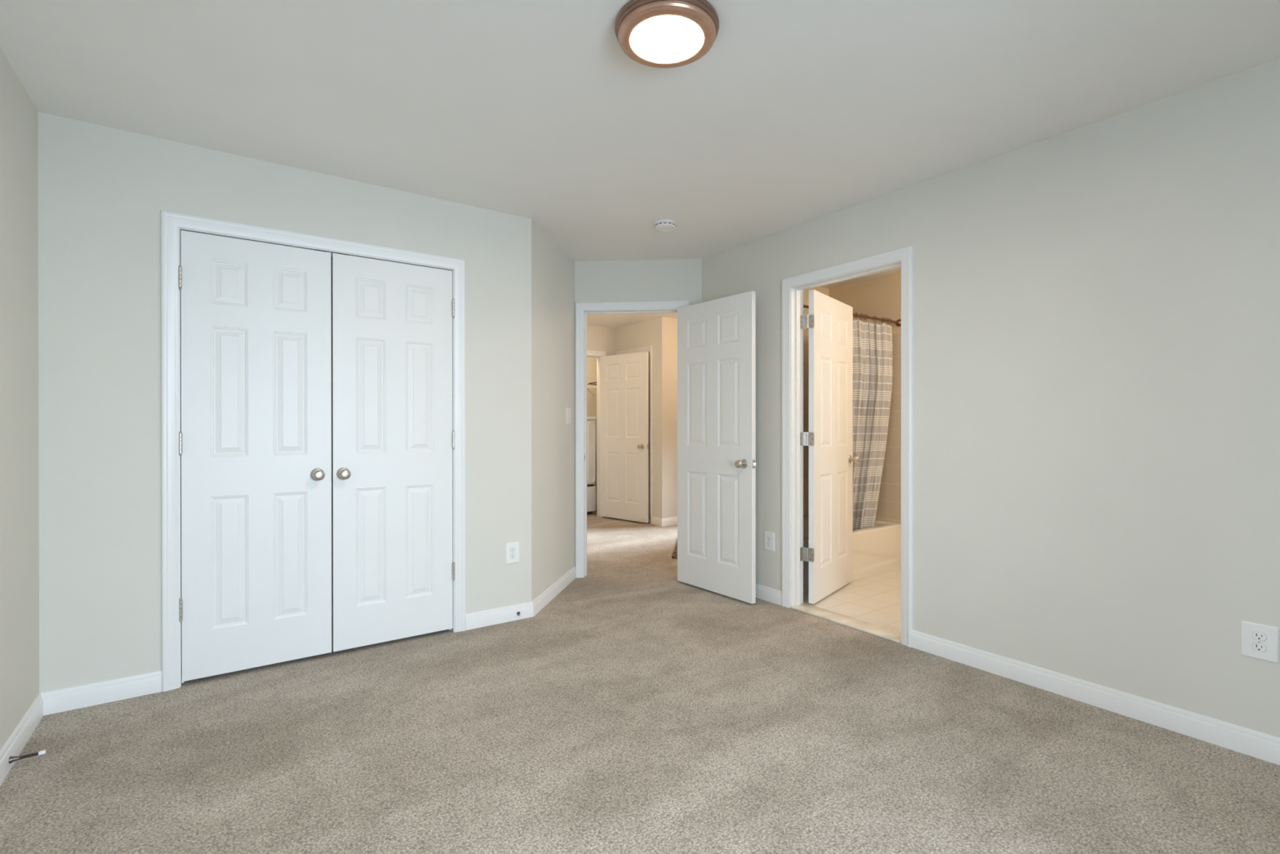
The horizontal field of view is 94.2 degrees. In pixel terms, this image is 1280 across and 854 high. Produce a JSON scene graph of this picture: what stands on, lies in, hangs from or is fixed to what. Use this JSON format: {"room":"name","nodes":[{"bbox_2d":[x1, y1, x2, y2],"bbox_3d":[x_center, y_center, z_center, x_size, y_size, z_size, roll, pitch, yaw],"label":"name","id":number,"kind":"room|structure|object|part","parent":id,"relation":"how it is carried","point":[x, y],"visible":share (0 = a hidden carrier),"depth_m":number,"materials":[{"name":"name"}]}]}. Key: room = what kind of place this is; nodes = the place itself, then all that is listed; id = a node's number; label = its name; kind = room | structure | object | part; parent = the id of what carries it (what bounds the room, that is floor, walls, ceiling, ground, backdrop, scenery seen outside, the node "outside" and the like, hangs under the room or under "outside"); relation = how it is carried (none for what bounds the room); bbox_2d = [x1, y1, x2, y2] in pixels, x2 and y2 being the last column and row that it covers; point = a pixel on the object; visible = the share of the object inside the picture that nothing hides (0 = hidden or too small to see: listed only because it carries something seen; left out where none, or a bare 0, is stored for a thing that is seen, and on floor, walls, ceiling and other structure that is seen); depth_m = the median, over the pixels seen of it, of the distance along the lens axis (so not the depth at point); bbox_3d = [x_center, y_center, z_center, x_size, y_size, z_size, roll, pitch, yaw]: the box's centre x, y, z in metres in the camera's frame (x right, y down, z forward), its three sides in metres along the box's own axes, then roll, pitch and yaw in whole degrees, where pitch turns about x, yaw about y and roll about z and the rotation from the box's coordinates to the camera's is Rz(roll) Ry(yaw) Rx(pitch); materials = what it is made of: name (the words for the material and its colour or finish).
{"room":"empty bedroom","nodes":[
{"label":"empty bedroom","id":0,"kind":"room"},
{"bbox_2d":[0,47,39,750],"bbox_3d":[-1.360,-0.050,0.786,0.115,2.440,5.683,0,0,-35],"label":"wall","id":1,"kind":"structure","parent":0,"point":[19,172],"depth_m":2.15,"materials":[{"name":"beige paint"}]},
{"bbox_2d":[0,693,43,786],"bbox_3d":[-1.080,1.126,0.505,0.014,0.090,4.668,0,0,-35],"label":"baseboard","id":2,"kind":"structure","parent":1,"relation":"attached to","point":[20,735],"depth_m":2.14,"materials":[{"name":"white paint"}]},
{"bbox_2d":[8,750,45,763],"bbox_3d":[-2.107,1.132,2.046,0.088,0.023,0.023,0,0,-35],"label":"door stop","id":3,"kind":"object","parent":1,"relation":"attached to","point":[12,758],"visible":1,"depth_m":2.04,"materials":[{"name":"metal"}]},
{"bbox_2d":[37,111,531,693],"bbox_3d":[-1.583,-0.055,3.076,2.162,2.440,0.115,0,0,-35],"label":"wall","id":4,"kind":"structure","parent":0,"point":[103,191],"depth_m":2.59,"materials":[{"name":"beige paint"}]},
{"bbox_2d":[40,670,161,715],"bbox_3d":[-2.270,1.122,2.514,0.388,0.090,0.014,0,0,-35],"label":"baseboard","id":5,"kind":"structure","parent":4,"relation":"attached to","point":[67,699],"depth_m":2.51,"materials":[{"name":"white paint"}]},
{"bbox_2d":[177,230,331,681],"bbox_3d":[-1.808,0.131,2.829,0.614,2.028,0.102,0,0,-35],"label":"door","id":6,"kind":"structure","parent":4,"relation":"in","point":[255,451],"depth_m":2.83,"materials":[{"name":"white paint"}]},
{"bbox_3d":[-1.597,0.238,2.953,0.054,0.054,0.061,0,0,-35],"label":"knob","id":7,"kind":"part","parent":6,"relation":"part of","materials":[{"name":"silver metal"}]},
{"bbox_2d":[160,209,465,691],"bbox_3d":[-1.588,0.104,3.060,1.359,2.122,0.134,0,0,-35],"label":"door frame","id":8,"kind":"structure","parent":4,"relation":"attached to","point":[171,223],"depth_m":2.69,"materials":[{"name":"white paint"}]},
{"bbox_2d":[331,253,454,651],"bbox_3d":[-1.299,0.130,3.189,0.618,2.028,0.102,0,0,-35],"label":"door","id":9,"kind":"structure","parent":4,"relation":"in","point":[393,440],"depth_m":3.19,"materials":[{"name":"white paint"}]},
{"bbox_3d":[-1.501,0.239,3.021,0.054,0.054,0.061,0,0,-35],"label":"knob","id":10,"kind":"part","parent":9,"relation":"part of","materials":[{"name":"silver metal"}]},
{"bbox_2d":[465,601,533,630],"bbox_3d":[-0.829,1.119,3.531,0.421,0.090,0.014,0,0,-35],"label":"baseboard","id":11,"kind":"structure","parent":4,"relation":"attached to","point":[508,613],"depth_m":3.52,"materials":[{"name":"white paint"}]},
{"bbox_2d":[505,542,519,564],"bbox_3d":[-0.765,0.757,3.578,0.086,0.124,0.009,0,0,-35],"label":"wall outlet","id":12,"kind":"object","parent":4,"relation":"attached to","point":[512,549],"visible":1,"depth_m":3.57,"materials":[{"name":"white plastic"}]},
{"bbox_2d":[510,553,515,558],"bbox_3d":[-0.764,0.777,3.577,0.037,0.028,0.005,0,0,-35],"label":"receptacle","id":13,"kind":"object","parent":12,"relation":"attached to","point":[512,555],"depth_m":3.57,"materials":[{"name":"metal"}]},
{"bbox_2d":[510,546,515,551],"bbox_3d":[-0.765,0.738,3.578,0.037,0.028,0.003,0,0,-35],"label":"receptacle","id":14,"kind":"object","parent":12,"relation":"attached to","point":[512,548],"depth_m":3.57,"materials":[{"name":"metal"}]},
{"bbox_2d":[331,349,332,615],"bbox_3d":[-1.948,-0.056,3.714,2.300,2.440,0.115,0,0,-35],"label":"wall","id":15,"kind":"structure","parent":0,"point":[331,349],"depth_m":3.67,"materials":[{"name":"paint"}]},
{"bbox_2d":[531,219,574,601],"bbox_3d":[-0.632,-0.058,4.191,0.115,2.440,1.074,0,0,10],"label":"wall","id":16,"kind":"structure","parent":0,"point":[553,270],"depth_m":4.03,"materials":[{"name":"beige paint"}]},
{"bbox_2d":[532,565,576,615],"bbox_3d":[-0.579,1.117,4.115,0.014,0.090,0.948,0,0,10],"label":"baseboard","id":17,"kind":"structure","parent":16,"relation":"attached to","point":[543,599],"depth_m":4.04,"materials":[{"name":"white paint"}]},
{"bbox_2d":[565,407,571,424],"bbox_3d":[-0.525,-0.082,4.424,0.016,0.122,0.118,0,0,10],"label":"light switch","id":18,"kind":"object","parent":16,"relation":"attached to","point":[568,411],"visible":1,"depth_m":4.41,"materials":[{"name":"white plastic"}]},
{"bbox_2d":[586,356,596,505],"bbox_3d":[-1.295,-0.067,8.337,2.300,2.440,0.115,0,0,-35],"label":"wall","id":19,"kind":"structure","parent":0,"point":[591,361],"depth_m":8.70,"materials":[{"name":"beige paint"}]},
{"bbox_2d":[586,384,596,395],"bbox_3d":[-1.153,-0.524,8.178,1.990,0.130,0.297,0,0,-35],"label":"wire shelf","id":20,"kind":"object","parent":19,"relation":"attached to","point":[588,385],"visible":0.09,"depth_m":8.48,"materials":[{"name":"white metal"}]},
{"bbox_2d":[586,324,615,355],"bbox_3d":[-1.267,-0.064,7.136,2.240,2.440,0.115,0,0,-35],"label":"wall","id":21,"kind":"structure","parent":0,"point":[598,338],"depth_m":7.61,"materials":[{"name":"beige paint"}]},
{"bbox_2d":[586,350,606,516],"bbox_3d":[-0.852,0.094,7.418,0.946,2.122,0.134,0,0,-35],"label":"door frame","id":22,"kind":"structure","parent":21,"relation":"attached to","point":[597,354],"depth_m":7.67,"materials":[{"name":"white paint"}]},
{"bbox_2d":[615,318,656,517],"bbox_3d":[-0.051,-0.066,7.454,0.115,2.440,0.998,0,0,-35],"label":"wall","id":23,"kind":"structure","parent":0,"point":[642,334],"depth_m":7.16,"materials":[{"name":"beige paint"}]},
{"bbox_2d":[600,351,648,522],"bbox_3d":[-0.199,0.121,7.322,0.806,2.028,0.169,0,0,43],"label":"door","id":24,"kind":"structure","parent":23,"relation":"in","point":[624,378],"depth_m":7.29,"materials":[{"name":"white paint"}]},
{"bbox_2d":[616,345,653,524],"bbox_3d":[-0.032,0.094,7.412,0.134,2.122,0.776,0,0,-35],"label":"door frame","id":25,"kind":"structure","parent":23,"relation":"attached to","point":[648,348],"depth_m":7.07,"materials":[{"name":"white paint"}]},
{"bbox_2d":[648,354,648,520],"bbox_3d":[-0.006,0.124,7.430,0.035,2.028,0.637,0,0,-35],"label":"door","id":26,"kind":"structure","parent":23,"relation":"in","point":[648,354],"depth_m":7.24,"materials":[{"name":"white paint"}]},
{"bbox_2d":[652,516,662,526],"bbox_3d":[0.204,1.110,6.986,0.014,0.090,0.196,0,0,-35],"label":"baseboard","id":27,"kind":"structure","parent":23,"relation":"attached to","point":[655,521],"depth_m":6.98,"materials":[{"name":"white paint"}]},
{"bbox_2d":[574,258,702,566],"bbox_3d":[-0.002,-0.059,4.617,0.997,2.440,0.115,0,0,4],"label":"wall","id":28,"kind":"structure","parent":0,"point":[642,280],"depth_m":4.56,"materials":[{"name":"beige paint"}]},
{"bbox_2d":[575,300,688,577],"bbox_3d":[-0.057,0.100,4.622,0.876,2.122,0.153,0,0,4],"label":"door frame","id":29,"kind":"structure","parent":28,"relation":"attached to","point":[582,308],"depth_m":4.58,"materials":[{"name":"white paint"}]},
{"bbox_2d":[677,290,756,603],"bbox_3d":[0.519,0.132,4.153,0.169,2.028,0.746,0,0,-37],"label":"door","id":30,"kind":"structure","parent":28,"relation":"in","point":[717,463],"depth_m":4.11,"materials":[{"name":"white paint"}]},
{"bbox_3d":[0.655,0.241,3.887,0.061,0.054,0.054,0,0,-37],"label":"knob","id":31,"kind":"part","parent":30,"relation":"part of","materials":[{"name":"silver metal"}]},
{"bbox_2d":[0,505,1279,853],"bbox_3d":[0.790,1.188,4.373,7.770,0.066,9.070,0,0,-35],"label":"floor","id":32,"kind":"structure","parent":0,"point":[642,709],"depth_m":2.13,"materials":[{"name":"beige carpet"}]},
{"bbox_2d":[586,416,595,515],"bbox_3d":[-1.075,0.509,7.893,0.755,1.290,0.666,0,0,-35],"label":"dryer","id":33,"kind":"object","parent":32,"relation":"on","point":[591,489],"visible":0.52,"depth_m":7.80,"materials":[{"name":"white metal"}]},
{"bbox_3d":[-0.633,0.334,7.812,0.112,0.800,0.014,0,0,-35],"label":"panel","id":34,"kind":"part","parent":33,"relation":"part of","materials":[{"name":"white metal"}]},
{"bbox_3d":[-1.076,0.946,7.896,0.755,0.327,0.660,0,0,-35],"label":"drawer","id":35,"kind":"part","parent":33,"relation":"part of","materials":[{"name":"white metal"}]},
{"bbox_2d":[671,542,677,557],"bbox_3d":[0.654,1.151,5.673,0.628,0.014,0.985,0,0,8],"label":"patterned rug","id":36,"kind":"object","parent":32,"relation":"on","point":[675,552],"visible":0.06,"depth_m":5.40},
{"bbox_2d":[790,602,901,643],"bbox_3d":[1.236,1.156,3.545,0.139,0.013,0.751,0,0,-35],"label":"threshold","id":37,"kind":"object","parent":32,"relation":"on","point":[873,628],"visible":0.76,"depth_m":3.51,"materials":[{"name":"beige stone"}]},
{"bbox_2d":[803,515,901,591],"bbox_3d":[1.362,0.976,4.774,1.495,0.356,0.757,0,0,-35],"label":"bathtub","id":38,"kind":"object","parent":32,"relation":"on","point":[877,549],"visible":0.38,"depth_m":4.66,"materials":[{"name":"ceramic"}]},
{"bbox_2d":[803,515,901,542],"bbox_3d":[1.362,0.944,4.774,1.495,0.292,0.757,0,0,-35],"label":"basin","id":39,"kind":"object","parent":38,"relation":"in","point":[883,531],"depth_m":4.73,"materials":[{"name":"ceramic"}]},
{"bbox_2d":[0,0,1279,328],"bbox_3d":[0.789,-1.309,4.367,7.770,0.060,9.070,0,0,-35],"label":"ceiling","id":40,"kind":"structure","parent":0,"point":[796,113],"depth_m":2.24,"materials":[{"name":"paint"}]},
{"bbox_2d":[654,219,675,231],"bbox_3d":[0.159,-1.260,3.727,0.136,0.036,0.136,0,0,-35],"label":"smoke detector","id":41,"kind":"object","parent":40,"relation":"attached to","point":[662,224],"visible":1,"depth_m":3.69,"materials":[{"name":"white plastic"}]},
{"bbox_2d":[614,0,719,68],"bbox_3d":[0.085,-1.248,1.887,0.330,0.050,0.330,0,0,-35],"label":"ceiling light","id":42,"kind":"object","parent":40,"relation":"attached to","point":[655,33],"visible":1,"depth_m":1.85,"materials":[{"name":"brown metal"}]},
{"bbox_2d":[630,15,703,61],"bbox_3d":[0.085,-1.233,1.888,0.231,0.009,0.231,0,0,-35],"label":"diffuser","id":43,"kind":"object","parent":42,"relation":"attached to","point":[652,37],"depth_m":1.88,"materials":[{"name":"white glass"}]},
{"bbox_2d":[656,316,677,518],"bbox_3d":[1.368,-0.067,7.773,2.800,2.440,0.117,0,0,-35],"label":"wall","id":44,"kind":"structure","parent":0,"point":[666,327],"depth_m":6.98,"materials":[{"name":"beige paint"}]},
{"bbox_2d":[662,516,677,526],"bbox_3d":[1.319,1.108,7.661,2.614,0.090,0.014,0,0,-35],"label":"baseboard","id":45,"kind":"structure","parent":44,"relation":"attached to","point":[668,521],"depth_m":6.97,"materials":[{"name":"white paint"}]},
{"bbox_2d":[803,286,829,340],"bbox_3d":[1.988,-0.063,5.761,3.906,2.440,0.120,0,0,-35],"label":"wall","id":46,"kind":"structure","parent":0,"point":[824,291],"depth_m":5.35,"materials":[{"name":"paint"}]},
{"bbox_2d":[803,339,808,516],"bbox_3d":[1.141,0.022,5.085,1.511,1.595,0.008,0,0,-35],"label":"tile","id":47,"kind":"structure","parent":46,"relation":"attached to","point":[806,343],"depth_m":5.33,"materials":[{"name":"beige tile"}]},
{"bbox_2d":[829,272,901,334],"bbox_3d":[2.616,-0.060,4.405,0.115,2.440,2.820,0,0,-35],"label":"wall","id":48,"kind":"structure","parent":0,"point":[879,297],"depth_m":5.12,"materials":[{"name":"paint"}]},
{"bbox_2d":[875,333,901,523],"bbox_3d":[2.009,0.191,5.159,0.008,1.935,0.872,0,0,-35],"label":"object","id":49,"kind":"structure","parent":48,"relation":"attached to","point":[889,504],"depth_m":4.99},
{"bbox_2d":[702,57,1279,737],"bbox_3d":[1.892,-0.056,2.611,0.115,2.440,4.915,0,0,-35],"label":"wall","id":50,"kind":"structure","parent":0,"point":[1096,305],"depth_m":2.49,"materials":[{"name":"beige paint"}]},
{"bbox_2d":[755,583,782,605],"bbox_3d":[0.704,1.117,4.186,0.014,0.090,0.776,0,0,-35],"label":"baseboard","id":51,"kind":"structure","parent":50,"relation":"attached to","point":[764,593],"depth_m":3.96,"materials":[{"name":"white paint"}]},
{"bbox_2d":[764,530,774,551],"bbox_3d":[0.862,0.762,3.966,0.009,0.124,0.086,0,0,-35],"label":"wall outlet","id":52,"kind":"object","parent":50,"relation":"attached to","point":[769,537],"visible":1,"depth_m":3.96,"materials":[{"name":"white plastic"}]},
{"bbox_2d":[800,289,859,604],"bbox_3d":[1.330,0.127,4.127,0.169,2.028,0.778,0,0,38],"label":"door","id":53,"kind":"structure","parent":50,"relation":"in","point":[831,459],"depth_m":4.07,"materials":[{"name":"white paint"}]},
{"bbox_3d":[1.568,0.236,4.341,0.061,0.054,0.054,0,0,38],"label":"knob","id":54,"kind":"part","parent":53,"relation":"part of","materials":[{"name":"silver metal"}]},
{"bbox_2d":[782,245,912,647],"bbox_3d":[1.235,0.102,3.542,0.153,2.122,0.886,0,0,-35],"label":"door frame","id":55,"kind":"structure","parent":50,"relation":"attached to","point":[793,287],"depth_m":3.81,"materials":[{"name":"white paint"}]},
{"bbox_2d":[803,304,901,326],"bbox_3d":[1.545,-0.864,4.510,1.495,0.060,0.060,0,0,-35],"label":"curtain rod","id":56,"kind":"object","parent":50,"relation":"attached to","point":[898,322],"visible":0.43,"depth_m":4.75,"materials":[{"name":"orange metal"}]},
{"bbox_2d":[853,318,893,529],"bbox_3d":[1.695,-0.002,4.695,0.893,1.693,0.164,0,0,-35],"label":"shower curtain","id":57,"kind":"object","parent":56,"relation":"hanging from","point":[873,361],"visible":0.48,"depth_m":4.77,"materials":[{"name":"grey fabric"}]},
{"bbox_2d":[911,629,1279,764],"bbox_3d":[2.315,1.121,1.904,0.014,0.090,3.038,0,0,-35],"label":"baseboard","id":58,"kind":"structure","parent":50,"relation":"attached to","point":[1266,747],"depth_m":2.43,"materials":[{"name":"white paint"}]},
{"bbox_2d":[1240,620,1278,662],"bbox_3d":[2.182,0.756,2.095,0.009,0.124,0.092,0,0,-35],"label":"wall outlet","id":59,"kind":"object","parent":50,"relation":"attached to","point":[1258,641],"visible":1,"depth_m":2.09,"materials":[{"name":"white plastic"}]},
{"bbox_2d":[1252,642,1266,652],"bbox_3d":[2.181,0.776,2.095,0.003,0.028,0.037,0,0,-35],"label":"receptacle","id":60,"kind":"object","parent":59,"relation":"attached to","point":[1256,646],"depth_m":2.09,"materials":[{"name":"plastic"}]},
{"bbox_2d":[1252,631,1266,640],"bbox_3d":[2.181,0.737,2.094,0.003,0.028,0.037,0,0,-35],"label":"receptacle","id":61,"kind":"object","parent":59,"relation":"attached to","point":[1256,636],"depth_m":2.09,"materials":[{"name":"plastic"}]}
]}

